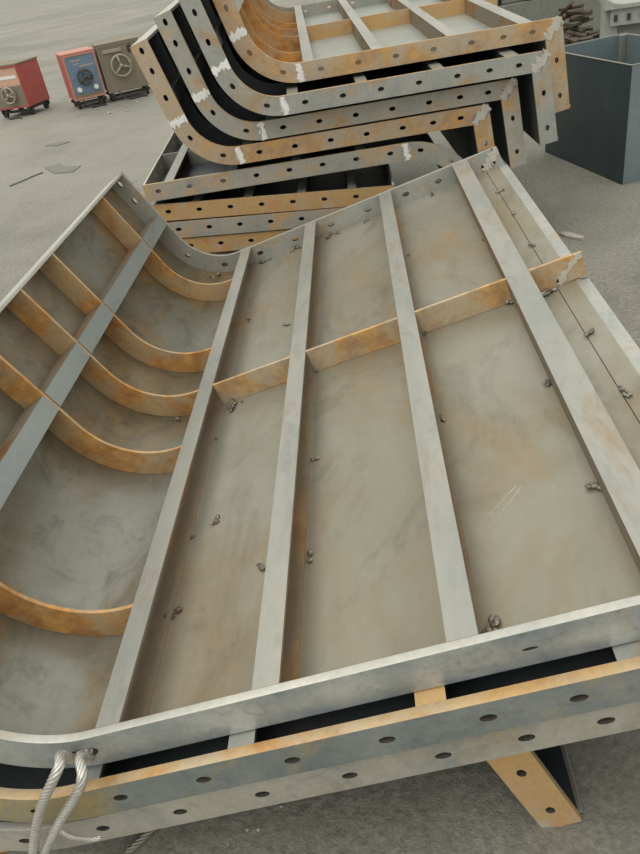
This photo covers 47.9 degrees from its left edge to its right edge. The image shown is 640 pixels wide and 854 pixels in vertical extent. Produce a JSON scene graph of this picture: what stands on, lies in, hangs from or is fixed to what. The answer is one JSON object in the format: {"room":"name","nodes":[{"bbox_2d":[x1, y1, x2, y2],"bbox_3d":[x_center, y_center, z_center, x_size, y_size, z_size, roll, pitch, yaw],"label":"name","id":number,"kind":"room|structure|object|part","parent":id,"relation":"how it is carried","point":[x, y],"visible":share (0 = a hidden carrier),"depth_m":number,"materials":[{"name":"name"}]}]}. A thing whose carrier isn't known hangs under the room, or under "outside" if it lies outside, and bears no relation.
{"room":"shipyard","nodes":[
{"label":"shipyard","id":0,"kind":"room"},
{"bbox_2d":[0,0,639,853],"bbox_3d":[-40.503,-83.797,136.473,210.000,0.100,342.000,-7,34,6],"label":"ground","id":1,"kind":"structure","parent":0,"point":[465,809],"depth_m":4.33,"materials":[{"name":"grey concrete"}]},
{"bbox_2d":[0,56,49,119],"bbox_3d":[-4.959,-5.507,11.735,0.624,0.772,0.840,0,36,16],"label":"machine","id":2,"kind":"object","parent":1,"relation":"on","point":[22,84],"visible":1,"depth_m":11.61,"materials":[{"name":"red paint"}]},
{"bbox_3d":[-5.037,-5.550,11.460,0.544,0.262,0.016,0,36,16],"label":"panel","id":3,"kind":"part","parent":2,"relation":"part of","materials":[{"name":"metal"}]},
{"bbox_3d":[-4.995,-5.322,11.616,0.544,0.298,0.016,0,36,16],"label":"panel","id":4,"kind":"part","parent":2,"relation":"part of","materials":[{"name":"green paint"}]},
{"bbox_3d":[-5.016,-5.426,11.540,0.600,0.616,0.024,0,36,16],"label":"frame","id":5,"kind":"part","parent":2,"relation":"part of","materials":[{"name":"red paint"}]},
{"bbox_2d":[9,172,42,185],"bbox_3d":[-3.193,-2.696,7.827,0.025,0.014,0.462,12,40,30],"label":"wire","id":6,"kind":"object","parent":1,"relation":"on","point":[40,172],"visible":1,"depth_m":7.81,"materials":[{"name":"grey metal"}]},
{"bbox_2d":[45,141,69,145],"bbox_3d":[-3.374,-3.644,9.266,0.278,0.008,0.195,16,42,34],"label":"scrap","id":7,"kind":"object","parent":1,"relation":"on","point":[58,143],"visible":1,"depth_m":9.26,"materials":[{"name":"grey metal"}]},
{"bbox_2d":[44,163,80,173],"bbox_3d":[-2.882,-2.869,8.001,0.657,0.008,0.289,20,44,37],"label":"scrap","id":8,"kind":"object","parent":1,"relation":"on","point":[57,168],"visible":1,"depth_m":7.96,"materials":[{"name":"grey metal"}]},
{"bbox_2d":[55,47,106,108],"bbox_3d":[-3.744,-5.508,11.386,0.524,0.792,0.799,-22,36,-16],"label":"machine","id":9,"kind":"object","parent":1,"relation":"on","point":[79,68],"visible":1,"depth_m":11.22,"materials":[{"name":"red paint"}]},
{"bbox_3d":[-3.675,-5.486,11.195,0.444,0.528,0.016,-22,36,-16],"label":"panel","id":10,"kind":"part","parent":9,"relation":"part of","materials":[{"name":"blue paint"}]},
{"bbox_3d":[-3.630,-5.249,11.357,0.444,0.052,0.016,-22,36,-16],"label":"panel","id":11,"kind":"part","parent":9,"relation":"part of","materials":[{"name":"green paint"}]},
{"bbox_2d":[91,35,149,100],"bbox_3d":[-3.162,-5.732,11.527,0.684,0.822,0.820,-19,35,-12],"label":"machine","id":12,"kind":"object","parent":1,"relation":"on","point":[119,69],"visible":0.94,"depth_m":11.34,"materials":[{"name":"green paint"}]},
{"bbox_2d":[102,47,120,54],"bbox_3d":[-3.229,-5.832,11.166,0.290,0.049,0.025,-19,35,-12],"label":"nameplate","id":13,"kind":"object","parent":12,"relation":"attached to","point":[105,50],"depth_m":11.16,"materials":[{"name":"beige metal"}]},
{"bbox_3d":[-3.101,-5.678,11.339,0.604,0.610,0.016,-19,35,-12],"label":"panel","id":14,"kind":"part","parent":12,"relation":"part of","materials":[{"name":"green paint"}]},
{"bbox_2d":[120,829,156,853],"bbox_3d":[-0.502,1.007,1.679,0.574,0.020,0.079,-34,40,-31],"label":"rope","id":15,"kind":"object","parent":1,"relation":"on","point":[144,836],"visible":0.22,"depth_m":1.69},
{"bbox_2d":[210,250,262,264],"bbox_3d":[-0.155,-1.155,4.463,1.140,0.335,0.150,-7,34,6],"label":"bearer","id":16,"kind":"object","parent":1,"relation":"on","point":[222,252],"visible":0.02,"depth_m":4.44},
{"bbox_2d":[0,744,583,852],"bbox_3d":[-0.379,0.062,2.571,1.927,0.563,2.500,-7,34,6],"label":"panel","id":17,"kind":"object","parent":1,"relation":"on","point":[542,780],"visible":0.03,"depth_m":1.54,"materials":[{"name":"gold metal"}]},
{"bbox_2d":[0,701,639,850],"bbox_3d":[-0.126,-0.081,2.413,1.932,0.545,2.562,-7,34,6],"label":"panel","id":18,"kind":"object","parent":17,"relation":"on","point":[14,836],"visible":0.15,"depth_m":1.37,"materials":[{"name":"grey metal"}]},
{"bbox_2d":[0,640,639,822],"bbox_3d":[-0.063,-0.187,2.330,1.927,0.563,2.560,-7,34,6],"label":"panel","id":19,"kind":"object","parent":18,"relation":"on","point":[608,677],"visible":0.16,"depth_m":1.32,"materials":[{"name":"metal"}]},
{"bbox_3d":[-0.742,-0.100,2.408,0.405,0.598,2.516,-18,32,14],"label":"rolled skin plate","id":20,"kind":"part","parent":19,"relation":"part of","materials":[{"name":"grey metal"}]},
{"bbox_2d":[0,146,639,767],"bbox_3d":[-0.014,-0.312,2.301,1.927,0.563,2.560,-7,34,6],"label":"panel","id":21,"kind":"object","parent":19,"relation":"on","point":[389,449],"visible":0.99,"depth_m":1.86,"materials":[{"name":"beige metal"}]},
{"bbox_2d":[28,748,100,853],"bbox_3d":[-0.586,0.884,1.412,0.441,0.542,0.134,-26,37,-22],"label":"rope","id":22,"kind":"object","parent":21,"relation":"hanging from","point":[82,757],"visible":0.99,"depth_m":1.36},
{"bbox_3d":[-0.694,-0.225,2.379,0.405,0.598,2.524,-18,32,14],"label":"rolled skin plate","id":23,"kind":"part","parent":21,"relation":"part of","materials":[{"name":"grey metal"}]},
{"bbox_3d":[0.009,-1.034,3.347,1.919,0.563,0.018,-7,34,6],"label":"plate","id":24,"kind":"part","parent":21,"relation":"part of","materials":[{"name":"grey metal"}]},
{"bbox_3d":[-0.046,0.410,1.255,1.918,0.563,0.018,-7,34,6],"label":"plate","id":25,"kind":"part","parent":21,"relation":"part of","materials":[{"name":"grey metal"}]},
{"bbox_3d":[0.252,-0.123,2.424,1.253,0.347,2.524,-18,32,14],"label":"skin plate","id":26,"kind":"part","parent":21,"relation":"part of","materials":[{"name":"beige metal"}]},
{"bbox_3d":[0.203,0.002,2.454,1.253,0.347,2.516,-18,32,14],"label":"skin plate","id":27,"kind":"part","parent":19,"relation":"part of","materials":[{"name":"grey metal"}]},
{"bbox_2d":[1,101,629,831],"bbox_3d":[-1.387,-1.999,6.305,3.658,0.035,13.482,-20,35,-14],"label":"floor grit","id":28,"kind":"structure","parent":1,"relation":"on","point":[281,805],"depth_m":1.73,"materials":[{"name":"grey gravel"}]},
{"bbox_2d":[497,0,600,37],"bbox_3d":[3.145,-5.552,9.291,2.820,1.100,0.800,-12,34,-2],"label":"slab","id":29,"kind":"object","parent":1,"relation":"on","point":[533,10],"visible":0.17,"depth_m":8.98,"materials":[{"name":"stone"}]},
{"bbox_2d":[560,231,583,239],"bbox_3d":[1.493,-1.131,4.265,0.056,0.012,0.168,-24,36,-19],"label":"flat offcut","id":30,"kind":"object","parent":1,"relation":"on","point":[567,234],"visible":1,"depth_m":4.26,"materials":[{"name":"grey metal"}]},
{"bbox_2d":[558,1,599,44],"bbox_3d":[2.746,-4.304,7.925,1.407,0.712,1.119,-7,34,6],"label":"heap","id":31,"kind":"object","parent":1,"relation":"on","point":[570,9],"visible":0.21,"depth_m":7.76,"materials":[{"name":"brown metal"}]},
{"bbox_2d":[545,33,639,184],"bbox_3d":[2.159,-2.295,5.130,0.630,0.740,1.085,-15,34,-6],"label":"metal bin","id":32,"kind":"object","parent":1,"relation":"on","point":[599,133],"visible":0.89,"depth_m":4.96,"materials":[{"name":"grey metal"}]},
{"bbox_3d":[2.315,-2.631,5.578,0.044,0.729,0.044,-15,34,-6],"label":"corner post","id":33,"kind":"part","parent":32,"relation":"part of","materials":[{"name":"grey metal"}]},
{"bbox_2d":[599,0,639,37],"bbox_3d":[3.480,-3.696,6.730,1.649,0.834,0.810,1,36,17],"label":"concrete block","id":34,"kind":"object","parent":1,"relation":"on","point":[617,16],"visible":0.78,"depth_m":6.50,"materials":[{"name":"concrete"}]},
{"bbox_3d":[-0.125,-1.950,5.615,1.140,0.335,0.150,-7,34,6],"label":"bearer","id":35,"kind":"object","parent":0,"visible":0},
{"bbox_2d":[182,228,297,254],"bbox_3d":[-0.182,-1.668,4.894,1.223,0.168,2.200,-7,34,5],"label":"panel","id":36,"kind":"object","parent":35,"relation":"on","point":[237,241],"visible":0.06,"depth_m":4.00,"materials":[{"name":"grey steel"},{"name":"pale grey steel"},{"name":"rusty steel"}]},
{"bbox_2d":[167,206,370,237],"bbox_3d":[-0.217,-1.743,4.832,1.263,0.171,2.200,-7,34,5],"label":"panel","id":37,"kind":"object","parent":36,"relation":"on","point":[186,228],"visible":0.15,"depth_m":3.93,"materials":[{"name":"grey metal"}]},
{"bbox_3d":[-0.213,-1.708,4.856,1.260,0.007,2.168,-4,34,3],"label":"skin plate","id":38,"kind":"part","parent":37,"relation":"part of","materials":[{"name":"grey metal"}]},
{"bbox_2d":[153,164,394,220],"bbox_3d":[-0.243,-1.822,4.779,1.303,0.183,2.200,-7,34,5],"label":"panel","id":39,"kind":"object","parent":37,"relation":"on","point":[346,188],"visible":0.27,"depth_m":3.90,"materials":[{"name":"gold metal"}]},
{"bbox_3d":[-0.248,-1.204,3.878,1.300,0.090,0.016,-4,34,3],"label":"plate","id":40,"kind":"part","parent":39,"relation":"part of","materials":[{"name":"gold metal"}]},
{"bbox_2d":[142,131,462,201],"bbox_3d":[-0.050,-1.869,4.812,1.800,0.456,2.303,-8,35,3],"label":"panel","id":41,"kind":"object","parent":39,"relation":"on","point":[178,171],"visible":0.45,"depth_m":3.79,"materials":[{"name":"grey metal"}]},
{"bbox_2d":[130,24,494,164],"bbox_3d":[-0.020,-2.285,4.659,1.754,0.979,2.563,-8,36,3],"label":"panel","id":42,"kind":"object","parent":41,"relation":"on","point":[466,129],"visible":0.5,"depth_m":3.67,"materials":[{"name":"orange metal"}]},
{"bbox_3d":[-0.706,-2.313,4.601,0.405,0.598,2.524,-8,36,3],"label":"rolled skin plate","id":43,"kind":"part","parent":42,"relation":"part of","materials":[{"name":"grey metal"}]},
{"bbox_2d":[153,0,527,167],"bbox_3d":[0.104,-2.386,4.597,1.754,0.979,2.563,-8,36,3],"label":"panel","id":44,"kind":"object","parent":42,"relation":"on","point":[502,96],"visible":0.49,"depth_m":3.61,"materials":[{"name":"grey metal"}]},
{"bbox_3d":[-0.582,-2.414,4.539,0.405,0.598,2.524,-8,36,3],"label":"rolled skin plate","id":45,"kind":"part","parent":44,"relation":"part of","materials":[{"name":"grey metal"}]},
{"bbox_2d":[178,0,557,145],"bbox_3d":[0.219,-2.450,4.457,1.754,0.979,2.563,-8,36,3],"label":"panel","id":46,"kind":"object","parent":44,"relation":"on","point":[257,93],"visible":0.53,"depth_m":3.49,"materials":[{"name":"grey metal"}]},
{"bbox_3d":[-0.467,-2.479,4.399,0.405,0.598,2.524,-8,36,3],"label":"rolled skin plate","id":47,"kind":"part","parent":46,"relation":"part of","materials":[{"name":"grey metal"}]},
{"bbox_2d":[213,0,569,112],"bbox_3d":[0.296,-2.633,4.500,1.754,0.979,2.563,-8,36,3],"label":"panel","id":48,"kind":"object","parent":46,"relation":"on","point":[281,44],"visible":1,"depth_m":3.85,"materials":[{"name":"metal"}]},
{"bbox_3d":[0.233,-3.371,5.535,1.744,0.979,0.018,-8,36,3],"label":"plate","id":49,"kind":"part","parent":48,"relation":"part of","materials":[{"name":"grey metal"}]},
{"bbox_3d":[0.499,-2.406,4.675,1.254,0.354,2.524,-8,36,3],"label":"skin plate","id":50,"kind":"part","parent":48,"relation":"part of","materials":[{"name":"metal"}]},
{"bbox_3d":[0.422,-2.224,4.632,1.254,0.354,2.524,-8,36,3],"label":"skin plate","id":51,"kind":"part","parent":46,"relation":"part of","materials":[{"name":"grey metal"}]},
{"bbox_3d":[0.307,-2.159,4.772,1.254,0.354,2.524,-8,36,3],"label":"skin plate","id":52,"kind":"part","parent":44,"relation":"part of","materials":[{"name":"grey metal"}]},
{"bbox_3d":[0.183,-2.058,4.834,1.254,0.354,2.524,-8,36,3],"label":"skin plate","id":53,"kind":"part","parent":42,"relation":"part of","materials":[{"name":"grey metal"}]}
]}

